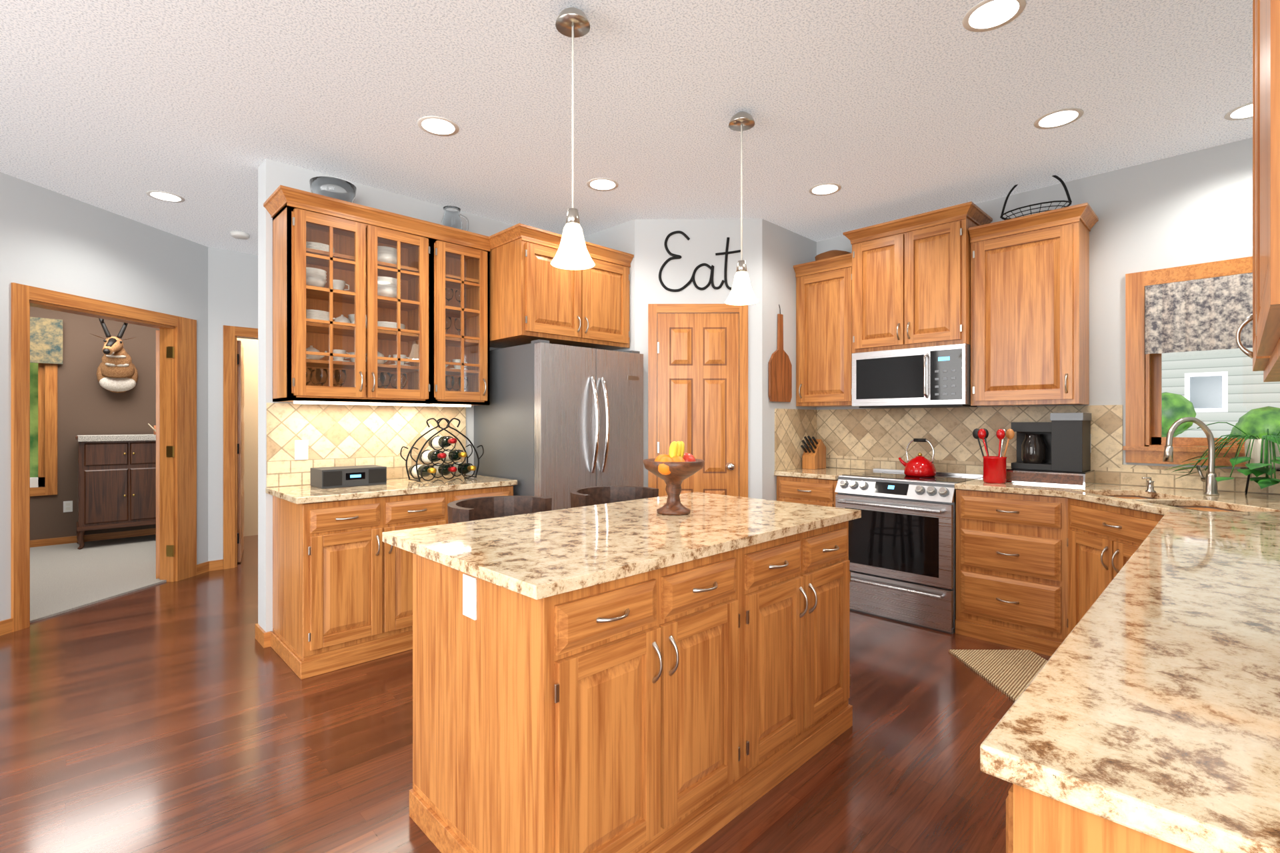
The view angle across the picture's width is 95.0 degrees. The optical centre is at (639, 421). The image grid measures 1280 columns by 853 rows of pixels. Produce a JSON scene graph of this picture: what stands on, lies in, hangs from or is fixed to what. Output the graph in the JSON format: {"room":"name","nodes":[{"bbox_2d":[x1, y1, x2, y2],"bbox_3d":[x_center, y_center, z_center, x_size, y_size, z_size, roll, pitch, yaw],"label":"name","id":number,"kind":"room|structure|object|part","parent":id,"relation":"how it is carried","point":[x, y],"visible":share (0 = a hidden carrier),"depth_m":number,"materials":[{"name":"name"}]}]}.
{"room":"kitchen","nodes":[
{"label":"kitchen","id":0,"kind":"room"},
{"bbox_2d":[30,306,159,540],"bbox_3d":[-4.889,-0.110,3.414,4.190,2.800,5.720,0,0,-44],"label":"wall","id":1,"kind":"structure","parent":0,"point":[85,407],"depth_m":6.25,"materials":[{"name":"brown paint"}]},
{"bbox_2d":[30,317,62,496],"bbox_3d":[-6.435,-0.152,5.735,1.130,1.815,0.120,0,0,-44],"label":"room window","id":2,"kind":"structure","parent":1,"relation":"in","point":[46,335],"depth_m":6.04,"materials":[{"name":"brown wood"}]},
{"bbox_2d":[63,500,72,512],"bbox_3d":[-6.000,0.889,6.154,0.070,0.115,0.008,0,0,-44],"label":"outlet","id":3,"kind":"object","parent":1,"relation":"attached to","point":[67,505],"visible":1,"depth_m":6.15,"materials":[{"name":"white plastic"}]},
{"bbox_2d":[89,318,137,393],"bbox_3d":[-5.574,-0.747,6.226,0.401,0.865,0.546,0,0,-44],"label":"trophy","id":4,"kind":"object","parent":1,"relation":"attached to","point":[117,373],"visible":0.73,"depth_m":6.24,"materials":[{"name":"fur"}]},
{"bbox_2d":[30,528,271,648],"bbox_3d":[-4.715,1.248,5.164,6.589,0.085,3.030,0,0,7],"label":"baseboard","id":5,"kind":"structure","parent":1,"relation":"attached to","point":[263,637],"depth_m":6.10,"materials":[{"name":"brown wood"}]},
{"bbox_2d":[30,534,166,623],"bbox_3d":[-5.032,1.283,3.559,3.990,0.014,5.073,0,0,-44],"label":"floor","id":6,"kind":"structure","parent":0,"point":[64,578],"depth_m":4.96,"materials":[{"name":"beige carpet"}]},
{"bbox_2d":[75,424,155,549],"bbox_3d":[-5.467,0.591,6.268,0.811,1.386,0.474,0,0,-44],"label":"cabinet","id":7,"kind":"object","parent":6,"relation":"on","point":[117,473],"visible":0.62,"depth_m":6.04,"materials":[{"name":"brown wood"}]},
{"bbox_2d":[0,172,207,621],"bbox_3d":[-3.979,-0.110,2.963,0.120,2.800,4.234,0,0,5],"label":"wall","id":8,"kind":"structure","parent":0,"point":[50,240],"depth_m":4.03,"materials":[{"name":"grey paint"}]},
{"bbox_2d":[11,282,196,631],"bbox_3d":[-3.862,0.217,4.271,0.156,2.145,1.334,0,0,5],"label":"door frame","id":9,"kind":"structure","parent":8,"relation":"in","point":[177,335],"depth_m":4.72,"materials":[{"name":"brown wood"}]},
{"bbox_2d":[156,330,159,578],"bbox_3d":[-4.149,0.266,5.095,0.539,2.023,0.612,0,0,5],"label":"leaf","id":10,"kind":"object","parent":9,"relation":"attached to","point":[157,332],"depth_m":4.78,"materials":[{"name":"brown wood"}]},
{"bbox_2d":[0,561,209,635],"bbox_3d":[-3.913,1.248,2.955,0.013,0.085,4.229,0,0,5],"label":"baseboard","id":11,"kind":"structure","parent":8,"relation":"attached to","point":[6,626],"depth_m":3.59,"materials":[{"name":"brown wood"}]},
{"bbox_2d":[208,247,257,561],"bbox_3d":[-1.666,-0.110,5.675,3.840,2.800,2.260,0,0,-44],"label":"wall","id":12,"kind":"structure","parent":0,"point":[233,276],"depth_m":5.13,"materials":[{"name":"grey paint"}]},
{"bbox_2d":[237,340,243,562],"bbox_3d":[-3.846,0.269,5.649,0.044,2.018,0.740,0,0,-32],"label":"door","id":13,"kind":"structure","parent":12,"relation":"in","point":[240,349],"depth_m":5.37,"materials":[{"name":"brown wood"}]},
{"bbox_2d":[223,325,257,569],"bbox_3d":[-3.358,0.223,5.503,0.930,2.135,0.138,0,0,-44],"label":"door frame","id":14,"kind":"structure","parent":12,"relation":"attached to","point":[231,333],"depth_m":5.17,"materials":[{"name":"brown wood"}]},
{"bbox_2d":[237,338,257,536],"bbox_3d":[-4.084,-0.110,7.029,2.000,2.800,0.100,0,0,-44],"label":"wall","id":15,"kind":"structure","parent":0,"point":[250,347],"depth_m":6.64,"materials":[{"name":"beige paint"}]},
{"bbox_2d":[0,535,1051,852],"bbox_3d":[-1.377,1.320,3.550,11.000,0.060,15.000,0,0,-44],"label":"floor","id":16,"kind":"structure","parent":0,"point":[156,719],"depth_m":2.34,"materials":[{"name":"brown wood"}]},
{"bbox_2d":[265,474,517,679],"bbox_3d":[-1.459,0.833,3.563,1.268,0.914,0.657,0,0,-44],"label":"base cabinet","id":17,"kind":"object","parent":16,"relation":"on","point":[343,595],"visible":0.53,"depth_m":3.14,"materials":[{"name":"brown wood"}]},
{"bbox_2d":[310,465,386,488],"bbox_3d":[-1.733,0.323,3.494,0.357,0.104,0.223,0,0,-44],"label":"radio","id":18,"kind":"object","parent":17,"relation":"on","point":[361,475],"visible":1,"depth_m":3.41,"materials":[{"name":"grey plastic"}]},
{"bbox_2d":[400,418,483,481],"bbox_3d":[-1.277,0.173,3.816,0.500,0.397,0.305,0,0,-44],"label":"wine rack","id":19,"kind":"object","parent":17,"relation":"on","point":[418,471],"visible":1,"depth_m":3.78,"materials":[{"name":"black metal"}]},
{"bbox_2d":[447,496,551,523],"bbox_3d":[-0.627,0.828,2.667,0.460,0.926,0.490,0,0,38],"label":"bar stool","id":20,"kind":"object","parent":16,"relation":"on","point":[471,509],"visible":0.17,"depth_m":2.82,"materials":[{"name":"wood"}]},
{"bbox_2d":[474,340,643,510],"bbox_3d":[-0.562,0.386,4.249,0.906,1.808,0.918,0,0,-44],"label":"refrigerator","id":21,"kind":"object","parent":16,"relation":"on","point":[558,420],"visible":0.58,"depth_m":3.90,"materials":[{"name":"grey metal"}]},
{"bbox_2d":[570,486,658,507],"bbox_3d":[-0.132,0.828,3.110,0.490,0.926,0.460,0,0,-38],"label":"bar stool","id":22,"kind":"object","parent":16,"relation":"on","point":[593,495],"visible":0.16,"depth_m":3.27,"materials":[{"name":"wood"}]},
{"bbox_2d":[382,492,861,852],"bbox_3d":[0.038,0.833,2.240,1.650,0.914,0.932,0,0,-44],"label":"kitchen island","id":23,"kind":"object","parent":16,"relation":"on","point":[627,677],"visible":1,"depth_m":1.72,"materials":[{"name":"brown wood"}]},
{"bbox_2d":[642,441,704,515],"bbox_3d":[0.139,0.227,2.417,0.256,0.296,0.256,0,0,-44],"label":"fruit bowl","id":24,"kind":"object","parent":23,"relation":"on","point":[674,468],"visible":1,"depth_m":2.36,"materials":[{"name":"brown wood"}]},
{"bbox_2d":[774,467,873,507],"bbox_3d":[1.417,0.833,4.505,0.663,0.914,0.500,0,0,-44],"label":"base cabinet","id":25,"kind":"object","parent":16,"relation":"on","point":[802,486],"visible":0.29,"depth_m":4.32,"materials":[{"name":"brown wood"}]},
{"bbox_2d":[800,436,825,469],"bbox_3d":[1.383,0.242,4.707,0.236,0.265,0.110,0,0,-44],"label":"knife block","id":26,"kind":"object","parent":25,"relation":"on","point":[814,456],"visible":1,"depth_m":4.67,"materials":[{"name":"brown wood"}]},
{"bbox_2d":[834,468,983,634],"bbox_3d":[1.835,0.825,4.028,0.710,0.930,0.756,0,0,-44],"label":"slide-in range","id":27,"kind":"object","parent":16,"relation":"on","point":[902,547],"visible":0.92,"depth_m":3.77,"materials":[{"name":"grey metal"}]},
{"bbox_2d":[898,438,936,477],"bbox_3d":[1.937,0.244,4.068,0.210,0.259,0.210,0,0,1],"label":"kettle","id":28,"kind":"object","parent":27,"relation":"on","point":[919,466],"visible":1,"depth_m":4.00,"materials":[{"name":"red metal"}]},
{"bbox_2d":[948,650,1047,701],"bbox_3d":[1.953,1.284,2.909,0.450,0.012,0.760,0,0,1],"label":"mat","id":29,"kind":"object","parent":16,"relation":"on","point":[1011,672],"visible":0.43,"depth_m":3.07,"materials":[{"name":"beige fabric"}]},
{"bbox_2d":[954,478,1279,852],"bbox_3d":[1.597,0.833,2.126,3.737,0.914,1.617,0,0,-44],"label":"base cabinet","id":30,"kind":"object","parent":16,"relation":"on","point":[1151,724],"visible":0.99,"depth_m":0.93,"materials":[{"name":"beige stone"}]},
{"bbox_2d":[972,428,1014,483],"bbox_3d":[2.194,0.208,3.638,0.155,0.334,0.218,0,0,-30],"label":"utensil crock","id":31,"kind":"object","parent":30,"relation":"on","point":[995,467],"visible":1,"depth_m":3.58,"materials":[{"name":"red ceramic"}]},
{"bbox_2d":[1006,412,1094,487],"bbox_3d":[2.520,0.161,3.614,0.312,0.428,0.404,0,0,-44],"label":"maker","id":32,"kind":"object","parent":30,"relation":"on","point":[1057,452],"visible":0.94,"depth_m":3.50,"materials":[{"name":"black plastic"},{"name":"glass"},{"name":"stainless steel"}]},
{"bbox_2d":[1142,477,1155,492],"bbox_3d":[2.709,0.335,3.126,0.064,0.080,0.042,0,0,1],"label":"soap dispenser","id":33,"kind":"object","parent":30,"relation":"on","point":[1150,483],"visible":1,"depth_m":3.12,"materials":[{"name":"grey metal"}]},
{"bbox_2d":[1108,496,1239,511],"bbox_3d":[2.553,0.492,2.849,0.370,0.167,0.790,0,0,1],"label":"basin","id":34,"kind":"object","parent":30,"relation":"in","point":[1202,507],"depth_m":2.83,"materials":[{"name":"beige metal"}]},
{"bbox_2d":[1162,417,1219,495],"bbox_3d":[2.827,0.175,3.008,0.261,0.400,0.108,0,0,-15],"label":"gooseneck faucet","id":35,"kind":"object","parent":30,"relation":"on","point":[1211,489],"visible":1,"depth_m":3.00,"materials":[{"name":"grey metal"}]},
{"bbox_2d":[1164,422,1279,495],"bbox_3d":[3.050,0.186,2.942,0.455,0.371,0.646,0,0,-44],"label":"potted plant","id":36,"kind":"object","parent":30,"relation":"on","point":[1262,457],"visible":0.94,"depth_m":2.93,"materials":[{"name":"green plant"}]},
{"bbox_2d":[258,158,816,631],"bbox_3d":[-0.398,-0.110,4.208,3.680,2.800,1.610,0,0,-44],"label":"wall","id":37,"kind":"structure","parent":0,"point":[771,251],"depth_m":4.36,"materials":[{"name":"grey paint"}]},
{"bbox_2d":[266,402,465,487],"bbox_3d":[-1.696,0.133,3.788,1.233,0.484,0.012,0,0,-44],"label":"tile backsplash","id":38,"kind":"structure","parent":37,"relation":"attached to","point":[337,435],"depth_m":3.67,"materials":[{"name":"beige tile"}]},
{"bbox_2d":[294,440,307,459],"bbox_3d":[-2.004,0.166,3.473,0.070,0.115,0.008,0,0,-44],"label":"backsplash outlet","id":39,"kind":"object","parent":38,"relation":"attached to","point":[301,447],"visible":1,"depth_m":3.47,"materials":[{"name":"white plastic"}]},
{"bbox_2d":[263,185,633,407],"bbox_3d":[-1.097,-0.673,3.858,2.219,1.144,0.743,0,0,-44],"label":"upper cabinet","id":40,"kind":"object","parent":37,"relation":"attached to","point":[371,305],"depth_m":3.68,"materials":[{"name":"brown wood"}]},
{"bbox_2d":[309,176,356,202],"bbox_3d":[-1.805,-1.318,3.453,0.248,0.150,0.248,0,0,-44],"label":"bowl","id":41,"kind":"object","parent":40,"relation":"on","point":[338,189],"visible":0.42,"depth_m":3.36,"materials":[{"name":"grey"}]},
{"bbox_3d":[-1.527,-0.107,3.599,1.050,0.012,0.040,0,0,-44],"label":"under-cabinet light strip","id":42,"kind":"part","parent":40,"relation":"part of","materials":[{"name":"white plastic"}]},
{"bbox_2d":[441,206,468,231],"bbox_3d":[-1.257,-1.343,3.977,0.173,0.200,0.140,0,0,-11],"label":"pitcher","id":43,"kind":"object","parent":40,"relation":"on","point":[451,218],"visible":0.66,"depth_m":3.92,"materials":[{"name":"grey"}]},
{"bbox_2d":[648,304,747,497],"bbox_3d":[0.430,0.207,4.323,0.740,2.165,0.084,0,0,1],"label":"door set","id":44,"kind":"structure","parent":37,"relation":"in","point":[703,349],"depth_m":4.35,"materials":[{"name":"brown wood"}]},
{"bbox_2d":[658,230,740,291],"bbox_3d":[0.449,-1.194,4.359,0.623,0.455,0.009,0,0,1],"label":"script sign","id":45,"kind":"object","parent":37,"relation":"attached to","point":[675,257],"visible":0.94,"depth_m":4.36,"materials":[{"name":"black metal"}]},
{"bbox_2d":[768,304,791,402],"bbox_3d":[1.076,-0.528,4.507,0.300,0.749,0.023,0,0,-44],"label":"cutting board","id":46,"kind":"object","parent":37,"relation":"attached to","point":[780,366],"visible":1,"depth_m":4.49,"materials":[{"name":"brown wood"}]},
{"bbox_2d":[774,408,816,471],"bbox_3d":[1.253,0.137,4.690,0.623,0.476,0.010,0,0,-44],"label":"tile backsplash","id":47,"kind":"structure","parent":37,"relation":"attached to","point":[791,426],"depth_m":4.62,"materials":[{"name":"beige tile"}]},
{"bbox_2d":[0,0,1252,255],"bbox_3d":[-1.377,-1.540,3.550,11.000,0.060,15.000,0,0,-44],"label":"ceiling","id":48,"kind":"structure","parent":0,"point":[911,111],"depth_m":2.72,"materials":[{"name":"white paint"}]},
{"bbox_2d":[230,230,249,239],"bbox_3d":[-3.204,-1.492,4.701,0.132,0.033,0.132,0,0,-44],"label":"smoke detector","id":49,"kind":"object","parent":48,"relation":"attached to","point":[237,235],"visible":1,"depth_m":4.67,"materials":[{"name":"white plastic"}]},
{"bbox_2d":[550,7,595,269],"bbox_3d":[-0.246,-1.044,2.152,0.164,0.932,0.164,0,0,-44],"label":"pendant light","id":50,"kind":"object","parent":48,"relation":"hanging from","point":[572,253],"visible":1,"depth_m":2.13,"materials":[{"name":"satin nickel"},{"name":"frosted white glass"}]},
{"bbox_2d":[146,0,1252,202],"bbox_3d":[-0.079,-1.508,3.458,6.359,0.002,1.713,0,0,19],"label":"recessed lights","id":51,"kind":"object","parent":48,"relation":"attached to","point":[987,15],"visible":0.88,"depth_m":2.90,"materials":[{"name":"brushed nickel metal"},{"name":"frosted white glowing lens"}]},
{"bbox_2d":[724,111,758,305],"bbox_3d":[0.497,-1.047,2.866,0.164,0.924,0.164,0,0,-44],"label":"pendant light","id":52,"kind":"object","parent":48,"relation":"hanging from","point":[741,293],"visible":1,"depth_m":2.85,"materials":[{"name":"satin nickel"},{"name":"frosted white glass"}]},
{"bbox_2d":[816,137,1277,494],"bbox_3d":[2.590,-0.110,3.887,0.140,2.800,3.030,0,0,-44],"label":"wall","id":53,"kind":"structure","parent":0,"point":[1195,207],"depth_m":3.43,"materials":[{"name":"grey paint"}]},
{"bbox_2d":[793,201,1098,407],"bbox_3d":[1.975,-0.743,4.086,0.451,1.275,1.877,0,0,-44],"label":"upper cabinet","id":54,"kind":"object","parent":53,"relation":"attached to","point":[1015,291],"visible":0.99,"depth_m":3.77,"materials":[{"name":"brown wood"}]},
{"bbox_2d":[815,250,850,260],"bbox_3d":[1.526,-1.293,4.630,0.280,0.110,0.280,0,0,-44],"label":"basket","id":55,"kind":"object","parent":54,"relation":"on","point":[832,253],"visible":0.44,"depth_m":4.52,"materials":[{"name":"wicker"}]},
{"bbox_2d":[852,344,977,408],"bbox_3d":[1.929,-0.299,4.120,0.449,0.397,0.754,0,0,-44],"label":"microwave","id":56,"kind":"object","parent":54,"relation":"attached to","point":[936,377],"visible":1,"depth_m":3.96,"materials":[{"name":"grey metal"}]},
{"bbox_2d":[1000,175,1071,219],"bbox_3d":[2.468,-1.402,3.668,0.245,0.326,0.381,0,0,-44],"label":"basket","id":57,"kind":"object","parent":54,"relation":"on","point":[1069,201],"visible":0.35,"depth_m":3.58,"materials":[{"name":"black metal"}]},
{"bbox_2d":[816,405,1279,494],"bbox_3d":[2.487,0.137,3.884,0.010,0.476,2.882,0,0,-44],"label":"tile backsplash","id":58,"kind":"structure","parent":53,"relation":"attached to","point":[865,439],"depth_m":4.10,"materials":[{"name":"beige tile"}]},
{"bbox_2d":[1122,256,1252,467],"bbox_3d":[3.212,-0.318,3.204,0.197,1.115,0.875,0,0,-44],"label":"kitchen window","id":59,"kind":"structure","parent":53,"relation":"in","point":[1201,307],"depth_m":3.32,"materials":[{"name":"brown wood"}]},
{"label":"outside","id":60,"kind":"structure","parent":0,"visible":0},
{"bbox_2d":[30,362,37,477],"bbox_3d":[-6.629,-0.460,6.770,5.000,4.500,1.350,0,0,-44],"label":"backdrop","id":61,"kind":"structure","parent":60,"point":[33,367],"depth_m":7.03,"materials":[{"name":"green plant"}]},
{"bbox_3d":[2.193,-0.110,1.476,3.800,2.800,0.140,0,0,-44],"label":"wall","id":62,"kind":"structure","parent":0,"visible":0},
{"bbox_2d":[1236,0,1279,381],"bbox_3d":[1.287,-0.787,0.980,1.310,1.365,0.412,0,0,-44],"label":"upper cabinet","id":63,"kind":"object","parent":62,"relation":"attached to","point":[1265,317],"visible":1,"depth_m":0.93,"materials":[{"name":"brown wood"}]},
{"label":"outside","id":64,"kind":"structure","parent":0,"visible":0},
{"bbox_3d":[5.047,1.690,4.243,3.750,1.200,7.000,0,0,-44],"label":"lawn","id":65,"kind":"structure","parent":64,"visible":0},
{"bbox_2d":[1162,392,1279,438],"bbox_3d":[4.966,0.517,4.930,1.752,1.545,1.997,0,0,28],"label":"bushes","id":66,"kind":"object","parent":65,"relation":"on","point":[1257,422],"visible":0.09,"depth_m":4.96,"materials":[{"name":"green plant"}]},
{"bbox_2d":[1162,348,1279,437],"bbox_3d":[6.384,-0.710,5.551,0.110,6.000,7.000,0,0,-44],"label":"house","id":67,"kind":"structure","parent":65,"relation":"on","point":[1221,385],"depth_m":6.00,"materials":[{"name":"grey"}]}
]}

